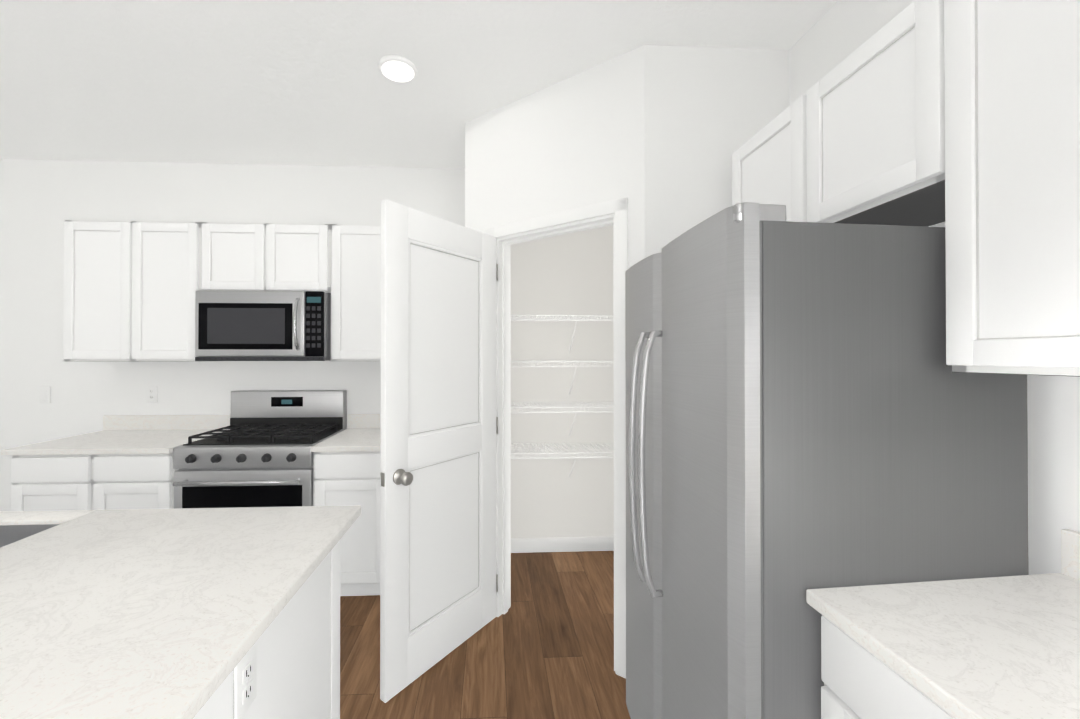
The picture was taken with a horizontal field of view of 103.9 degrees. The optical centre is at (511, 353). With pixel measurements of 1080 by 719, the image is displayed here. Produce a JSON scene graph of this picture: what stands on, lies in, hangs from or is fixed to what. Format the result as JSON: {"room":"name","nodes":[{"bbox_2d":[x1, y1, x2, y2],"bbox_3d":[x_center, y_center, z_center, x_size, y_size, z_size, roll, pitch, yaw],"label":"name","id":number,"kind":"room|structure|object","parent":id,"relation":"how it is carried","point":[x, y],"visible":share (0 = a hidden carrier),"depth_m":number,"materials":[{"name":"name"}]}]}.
{"room":"kitchen","nodes":[
{"label":"kitchen","id":0,"kind":"room"},
{"bbox_2d":[0,159,464,511],"bbox_3d":[-1.767,0.051,2.997,6.070,2.740,0.115,0,0,-3],"label":"wall","id":1,"kind":"structure","parent":0,"point":[41,201],"depth_m":2.90,"materials":[{"name":"white paint"}]},
{"bbox_2d":[39,386,50,402],"bbox_3d":[-3.172,0.280,2.863,0.075,0.119,0.010,0,0,-3],"label":"light switch","id":2,"kind":"object","parent":1,"relation":"attached to","point":[44,394],"visible":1,"depth_m":2.86,"materials":[{"name":"grey plastic"}]},
{"bbox_2d":[63,220,201,361],"bbox_3d":[-2.341,-0.382,2.745,0.806,0.866,0.332,0,0,-3],"label":"upper cabinet","id":3,"kind":"object","parent":1,"relation":"attached to","point":[131,288],"visible":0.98,"depth_m":2.58,"materials":[{"name":"white wood"}]},
{"bbox_2d":[147,386,157,402],"bbox_3d":[-2.473,0.280,2.898,0.075,0.119,0.009,0,0,-3],"label":"outlet","id":4,"kind":"object","parent":1,"relation":"attached to","point":[152,394],"visible":1,"depth_m":2.90,"materials":[{"name":"grey plastic"}]},
{"bbox_2d":[201,222,330,293],"bbox_3d":[-1.543,-0.597,2.785,0.787,0.436,0.332,0,0,-3],"label":"upper cabinet","id":5,"kind":"object","parent":1,"relation":"attached to","point":[265,256],"visible":0.96,"depth_m":2.62,"materials":[{"name":"white wood"}]},
{"bbox_2d":[195,290,330,360],"bbox_3d":[-1.534,-0.165,2.720,0.752,0.425,0.457,0,0,-3],"label":"microwave","id":6,"kind":"object","parent":5,"relation":"attached to","point":[262,325],"visible":0.98,"depth_m":2.55,"materials":[{"name":"silver metal"}]},
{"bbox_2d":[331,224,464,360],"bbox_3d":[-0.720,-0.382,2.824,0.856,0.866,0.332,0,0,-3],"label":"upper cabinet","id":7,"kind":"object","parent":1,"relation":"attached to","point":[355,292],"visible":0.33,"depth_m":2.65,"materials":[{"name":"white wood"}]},
{"bbox_2d":[0,0,837,168],"bbox_3d":[-1.615,-1.377,-0.116,6.070,0.080,6.365,0,0,-3],"label":"ceiling","id":8,"kind":"structure","parent":0,"point":[284,82],"depth_m":1.94,"materials":[{"name":"white paint"}]},
{"bbox_2d":[378,55,416,82],"bbox_3d":[-0.529,-1.313,1.956,0.176,0.022,0.176,0,0,-3],"label":"recessed light","id":9,"kind":"object","parent":8,"relation":"in","point":[398,68],"visible":0.98,"depth_m":1.93,"materials":[{"name":"white plastic"}]},
{"bbox_2d":[340,551,630,718],"bbox_3d":[-1.615,1.433,-0.132,6.070,0.060,6.365,0,0,-3],"label":"floor","id":10,"kind":"structure","parent":0,"point":[542,647],"depth_m":1.95,"materials":[{"name":"brown wood"}]},
{"bbox_2d":[11,453,178,510],"bbox_3d":[-2.321,0.985,2.605,0.856,0.867,0.597,0,0,-3],"label":"base cabinet","id":11,"kind":"object","parent":10,"relation":"on","point":[89,482],"visible":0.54,"depth_m":2.31,"materials":[{"name":"white wood"}]},
{"bbox_2d":[1,415,229,454],"bbox_3d":[-2.331,0.487,2.599,0.876,0.130,0.616,0,0,-3],"label":"countertop","id":12,"kind":"structure","parent":11,"relation":"on","point":[142,434],"depth_m":2.62,"materials":[{"name":"stone"}]},
{"bbox_2d":[173,390,346,508],"bbox_3d":[-1.513,0.836,2.610,0.750,1.165,0.650,0,0,-3],"label":"gas range","id":13,"kind":"object","parent":10,"relation":"on","point":[259,453],"visible":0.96,"depth_m":2.37,"materials":[{"name":"silver metal"}]},
{"bbox_2d":[193,541,339,718],"bbox_3d":[-0.781,0.967,0.912,0.501,0.884,0.864,0,0,-3],"label":"base cabinet","id":14,"kind":"object","parent":10,"relation":"on","point":[298,658],"visible":0.12,"depth_m":1.05,"materials":[{"name":"white wood"}]},
{"bbox_2d":[0,505,361,718],"bbox_3d":[-1.719,0.616,0.729,2.515,0.245,1.186,0,0,-3],"label":"countertop","id":15,"kind":"structure","parent":14,"relation":"on","point":[143,614],"depth_m":0.85,"materials":[{"name":"stone"}]},
{"bbox_2d":[233,642,256,718],"bbox_3d":[-0.525,0.649,0.834,0.009,0.119,0.075,0,0,-3],"label":"outlet","id":16,"kind":"object","parent":14,"relation":"attached to","point":[244,682],"visible":0.9,"depth_m":0.82,"materials":[{"name":"white plastic"}]},
{"bbox_2d":[313,451,380,595],"bbox_3d":[-0.712,0.986,2.684,0.851,0.867,0.597,0,0,-3],"label":"base cabinet","id":17,"kind":"object","parent":10,"relation":"on","point":[346,478],"visible":0.29,"depth_m":2.38,"materials":[{"name":"white wood"}]},
{"bbox_2d":[311,414,380,451],"bbox_3d":[-0.711,0.487,2.678,0.851,0.130,0.616,0,0,-3],"label":"countertop","id":18,"kind":"structure","parent":17,"relation":"on","point":[362,433],"depth_m":2.62,"materials":[{"name":"stone"}]},
{"bbox_2d":[625,202,1028,718],"bbox_3d":[0.760,0.548,1.286,0.778,1.727,0.793,0,0,-3],"label":"fridge","id":19,"kind":"object","parent":10,"relation":"on","point":[806,407],"visible":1,"depth_m":0.92,"materials":[{"name":"silver metal"}]},
{"bbox_2d":[821,616,953,718],"bbox_3d":[0.957,0.965,0.691,0.617,0.885,0.496,0,0,-3],"label":"base cabinet","id":20,"kind":"object","parent":10,"relation":"on","point":[859,681],"visible":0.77,"depth_m":0.78,"materials":[{"name":"white wood"}]},
{"bbox_3d":[0.988,0.962,0.049,0.617,0.885,0.856,0,0,-3],"label":"base cabinet","id":21,"kind":"object","parent":10,"relation":"on","visible":0},
{"bbox_2d":[806,529,1079,718],"bbox_3d":[0.966,0.456,0.274,0.639,0.130,1.334,0,0,-3],"label":"countertop","id":22,"kind":"structure","parent":21,"relation":"on","point":[1005,647],"depth_m":0.74,"materials":[{"name":"stone"}]},
{"bbox_2d":[465,45,644,268],"bbox_3d":[0.184,0.046,2.156,1.035,2.740,0.115,0,0,36],"label":"wall","id":23,"kind":"structure","parent":0,"point":[576,141],"depth_m":2.04,"materials":[{"name":"white paint"}]},
{"bbox_2d":[380,199,497,702],"bbox_3d":[-0.313,0.391,1.980,0.508,2.025,0.566,0,0,-3],"label":"pantry door","id":24,"kind":"structure","parent":23,"relation":"in","point":[438,574],"depth_m":1.91,"materials":[{"name":"painted wood"},{"name":"satin nickel"}]},
{"bbox_2d":[486,197,627,678],"bbox_3d":[0.224,0.367,2.125,0.794,2.097,0.147,0,0,36],"label":"door frame","id":25,"kind":"structure","parent":23,"relation":"attached to","point":[614,213],"depth_m":2.04,"materials":[{"name":"white wood"}]},
{"bbox_2d":[511,225,613,537],"bbox_3d":[0.512,0.048,2.484,1.337,2.740,1.132,0,0,-3],"label":"wall","id":26,"kind":"structure","parent":0,"point":[569,274],"depth_m":3.04,"materials":[{"name":"white paint"}]},
{"bbox_2d":[511,536,613,552],"bbox_3d":[0.483,1.371,3.031,1.334,0.100,0.017,0,0,-3],"label":"baseboard","id":27,"kind":"structure","parent":26,"relation":"attached to","point":[556,544],"depth_m":3.01,"materials":[{"name":"white wood"}]},
{"bbox_2d":[644,45,789,257],"bbox_3d":[0.888,0.044,1.879,0.645,2.740,0.115,0,0,-3],"label":"wall","id":28,"kind":"structure","parent":0,"point":[708,111],"depth_m":1.82,"materials":[{"name":"white paint"}]},
{"bbox_2d":[789,0,1079,574],"bbox_3d":[1.362,0.034,-0.036,0.115,2.740,6.250,0,0,-3],"label":"wall","id":29,"kind":"structure","parent":0,"point":[836,34],"depth_m":1.01,"materials":[{"name":"white paint"}]},
{"bbox_2d":[732,0,944,226],"bbox_3d":[1.071,-0.600,1.329,0.327,0.446,0.816,0,0,-3],"label":"upper cabinet","id":30,"kind":"object","parent":29,"relation":"attached to","point":[856,136],"visible":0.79,"depth_m":1.12,"materials":[{"name":"white wood"}]},
{"bbox_2d":[944,0,1079,376],"bbox_3d":[1.102,-0.394,0.698,0.327,0.866,0.478,0,0,-3],"label":"upper cabinet","id":31,"kind":"object","parent":29,"relation":"attached to","point":[1012,153],"visible":1,"depth_m":0.79,"materials":[{"name":"white wood"}]}
]}

